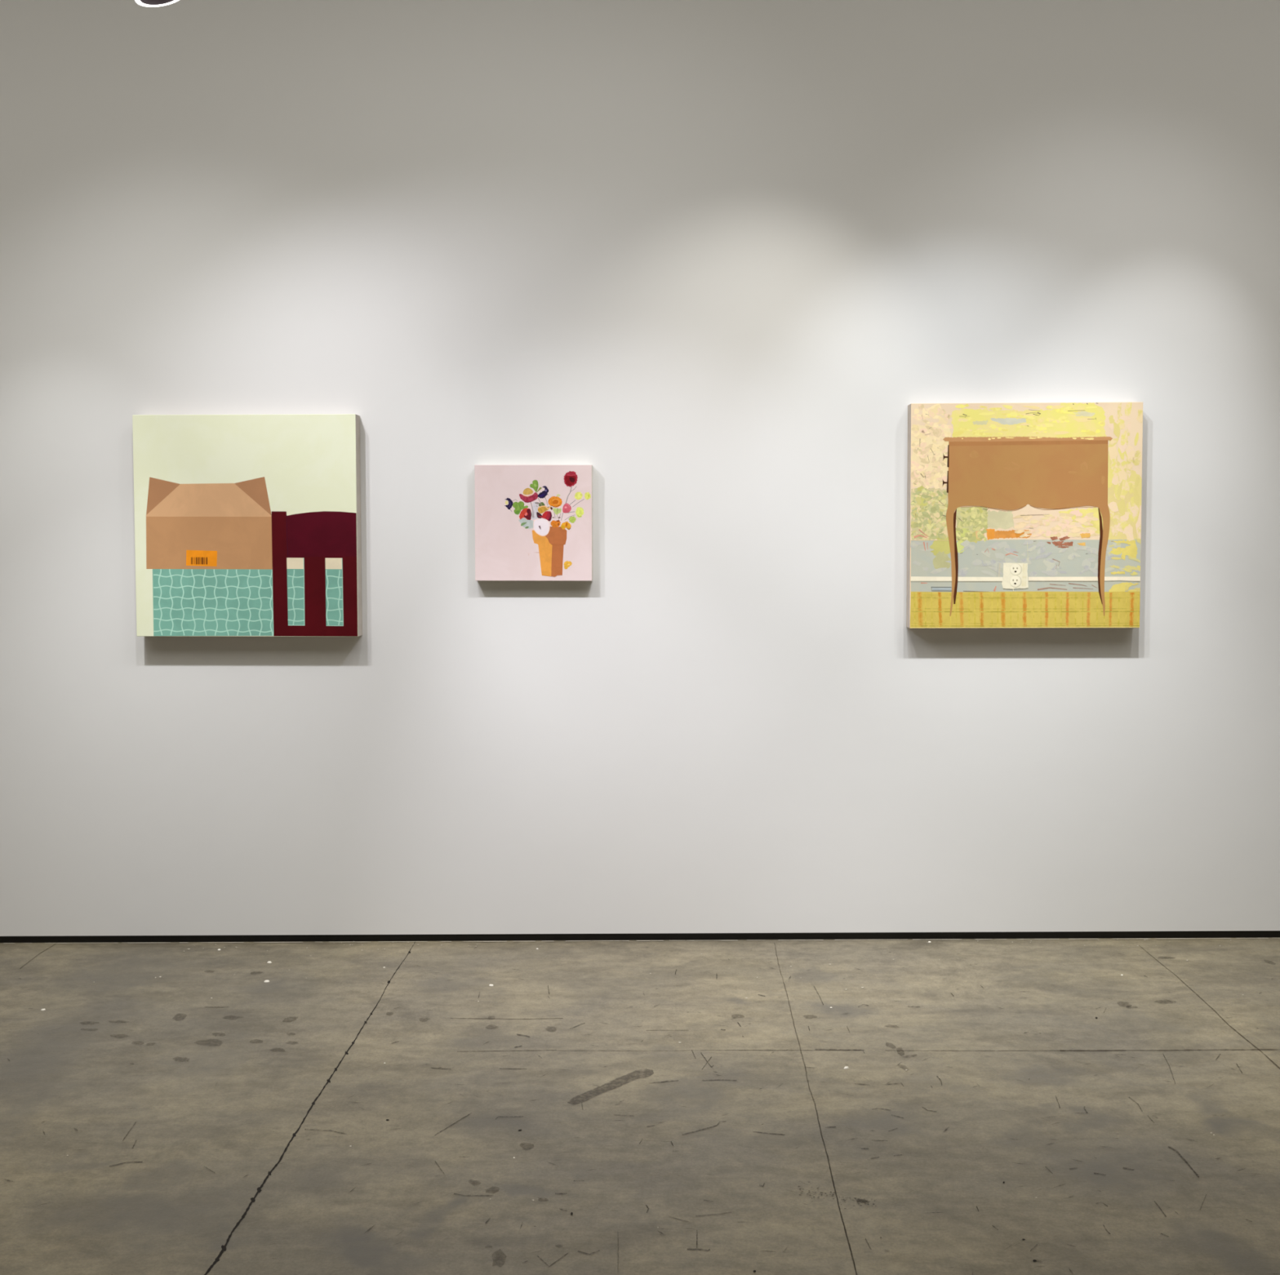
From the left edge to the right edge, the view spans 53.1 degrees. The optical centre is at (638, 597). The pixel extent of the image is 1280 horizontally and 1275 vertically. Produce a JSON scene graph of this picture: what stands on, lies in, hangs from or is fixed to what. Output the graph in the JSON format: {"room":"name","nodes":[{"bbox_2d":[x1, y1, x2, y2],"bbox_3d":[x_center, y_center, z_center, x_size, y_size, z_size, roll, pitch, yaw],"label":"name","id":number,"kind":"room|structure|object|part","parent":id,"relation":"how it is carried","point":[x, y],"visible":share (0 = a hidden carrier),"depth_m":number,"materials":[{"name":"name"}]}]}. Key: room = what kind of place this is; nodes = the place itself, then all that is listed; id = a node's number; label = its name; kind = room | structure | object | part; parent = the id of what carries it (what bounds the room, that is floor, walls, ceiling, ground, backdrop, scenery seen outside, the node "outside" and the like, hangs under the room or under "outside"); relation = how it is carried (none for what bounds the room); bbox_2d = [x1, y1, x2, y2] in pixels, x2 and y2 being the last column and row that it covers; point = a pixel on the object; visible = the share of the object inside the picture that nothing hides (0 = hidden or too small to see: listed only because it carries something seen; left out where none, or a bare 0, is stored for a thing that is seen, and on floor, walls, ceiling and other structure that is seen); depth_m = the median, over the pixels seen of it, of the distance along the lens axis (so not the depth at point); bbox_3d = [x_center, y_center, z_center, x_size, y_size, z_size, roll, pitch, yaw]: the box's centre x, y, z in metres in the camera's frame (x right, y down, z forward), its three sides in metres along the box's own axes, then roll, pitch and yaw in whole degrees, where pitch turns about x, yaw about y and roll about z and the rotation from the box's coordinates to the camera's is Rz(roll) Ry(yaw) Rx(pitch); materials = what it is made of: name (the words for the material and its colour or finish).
{"room":"art gallery","nodes":[
{"label":"art gallery","id":0,"kind":"room"},
{"bbox_2d":[0,0,1279,936],"bbox_3d":[0.222,-0.895,4.739,10.500,4.271,0.200,-1,3,2],"label":"wall","id":1,"kind":"structure","parent":0,"point":[712,258],"depth_m":4.67,"materials":[{"name":"white paint"}]},
{"bbox_2d":[132,413,362,636],"bbox_3d":[-1.427,-0.262,4.680,0.814,0.805,0.066,0,3,2],"label":"painting","id":2,"kind":"object","parent":1,"relation":"attached to","point":[246,525],"visible":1,"depth_m":4.65,"materials":[{"name":"paint"}]},
{"bbox_2d":[474,464,592,581],"bbox_3d":[-0.381,-0.272,4.664,0.426,0.420,0.041,0,3,2],"label":"painting","id":3,"kind":"object","parent":1,"relation":"attached to","point":[534,522],"visible":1,"depth_m":4.64,"materials":[{"name":"paint"}]},
{"bbox_2d":[504,497,512,509],"bbox_3d":[-0.471,-0.341,4.642,0.031,0.044,0.001,0,3,2],"label":"flower","id":4,"kind":"object","parent":3,"relation":"on","point":[510,503],"depth_m":4.64,"materials":[{"name":"blue paint"}]},
{"bbox_2d":[519,507,531,519],"bbox_3d":[-0.411,-0.303,4.643,0.045,0.044,0.001,0,3,2],"label":"flower","id":5,"kind":"object","parent":3,"relation":"on","point":[526,513],"depth_m":4.64,"materials":[{"name":"red paint"}]},
{"bbox_2d":[519,488,537,502],"bbox_3d":[-0.399,-0.371,4.639,0.069,0.053,0.001,0,3,2],"label":"flower","id":6,"kind":"object","parent":3,"relation":"on","point":[531,498],"depth_m":4.64,"materials":[{"name":"red paint"}]},
{"bbox_2d":[537,485,548,498],"bbox_3d":[-0.346,-0.383,4.637,0.042,0.046,0.001,0,3,2],"label":"flower","id":7,"kind":"object","parent":3,"relation":"on","point":[542,495],"depth_m":4.64,"materials":[{"name":"blue paint"}]},
{"bbox_2d":[537,505,551,513],"bbox_3d":[-0.340,-0.323,4.640,0.054,0.035,0.001,0,3,2],"label":"flower","id":8,"kind":"object","parent":3,"relation":"on","point":[543,508],"depth_m":4.64,"materials":[{"name":"orange paint"}]},
{"bbox_2d":[547,493,562,507],"bbox_3d":[-0.302,-0.351,4.637,0.052,0.048,0.001,0,3,2],"label":"flower","id":9,"kind":"object","parent":3,"relation":"on","point":[554,500],"depth_m":4.64,"materials":[{"name":"paint"}]},
{"bbox_2d":[562,502,571,512],"bbox_3d":[-0.260,-0.325,4.637,0.032,0.036,0.001,0,3,2],"label":"flower","id":10,"kind":"object","parent":3,"relation":"on","point":[566,507],"depth_m":4.64,"materials":[{"name":"paint"}]},
{"bbox_2d":[564,471,577,487],"bbox_3d":[-0.246,-0.430,4.632,0.051,0.058,0.001,0,3,2],"label":"flower","id":11,"kind":"object","parent":3,"relation":"on","point":[570,477],"depth_m":4.63,"materials":[{"name":"red paint"}]},
{"bbox_2d":[574,491,582,499],"bbox_3d":[-0.217,-0.369,4.634,0.029,0.029,0.001,0,3,2],"label":"flower","id":12,"kind":"object","parent":3,"relation":"on","point":[578,495],"depth_m":4.63,"materials":[{"name":"yellow paint"}]},
{"bbox_2d":[575,506,584,517],"bbox_3d":[-0.213,-0.310,4.637,0.032,0.039,0.001,0,3,2],"label":"flower","id":13,"kind":"object","parent":3,"relation":"on","point":[580,512],"depth_m":4.64,"materials":[{"name":"yellow paint"}]},
{"bbox_2d":[584,492,591,499],"bbox_3d":[-0.185,-0.368,4.633,0.025,0.028,0.001,0,3,2],"label":"flower","id":14,"kind":"object","parent":3,"relation":"on","point":[587,495],"depth_m":4.63,"materials":[{"name":"yellow paint"}]},
{"bbox_2d":[0,930,1279,942],"bbox_3d":[0.250,1.253,4.848,10.500,0.028,0.188,-1,3,2],"label":"baseboard","id":15,"kind":"structure","parent":1,"relation":"attached to","point":[1245,934],"depth_m":4.76,"materials":[{"name":"black"}]},
{"bbox_2d":[906,401,1142,628],"bbox_3d":[1.383,-0.294,4.602,0.819,0.804,0.067,0,3,2],"label":"painting","id":16,"kind":"object","parent":1,"relation":"attached to","point":[1020,515],"visible":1,"depth_m":4.57,"materials":[{"name":"paint"}]},
{"bbox_3d":[1.096,-0.414,4.570,0.022,0.080,0.001,0,3,2],"label":"painted drawer","id":17,"kind":"part","parent":16,"relation":"part of","materials":[{"name":"brown paint"}]},
{"bbox_3d":[1.097,-0.506,4.566,0.022,0.081,0.001,0,3,2],"label":"painted drawer","id":18,"kind":"part","parent":16,"relation":"part of","materials":[{"name":"brown paint"}]},
{"bbox_3d":[1.383,-0.066,4.579,0.814,0.022,0.001,0,3,2],"label":"painted rail","id":19,"kind":"part","parent":16,"relation":"part of","materials":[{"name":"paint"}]},
{"bbox_2d":[0,937,1279,1274],"bbox_3d":[0.118,1.549,0.002,10.600,0.103,9.900,-1,3,2],"label":"floor","id":20,"kind":"structure","parent":0,"point":[1000,1106],"depth_m":3.37,"materials":[{"name":"concrete"}]},
{"bbox_3d":[0.060,-2.894,-0.210,10.600,0.200,9.900,-1,3,2],"label":"ceiling","id":21,"kind":"structure","parent":0,"visible":0},
{"bbox_2d":[135,0,178,6],"bbox_3d":[-1.472,-2.274,3.490,0.419,1.268,0.138,-1,3,-7],"label":"spotlight","id":22,"kind":"object","parent":21,"relation":"hanging from","point":[143,2],"visible":1,"depth_m":3.58,"materials":[{"name":"white metal"}]}
]}

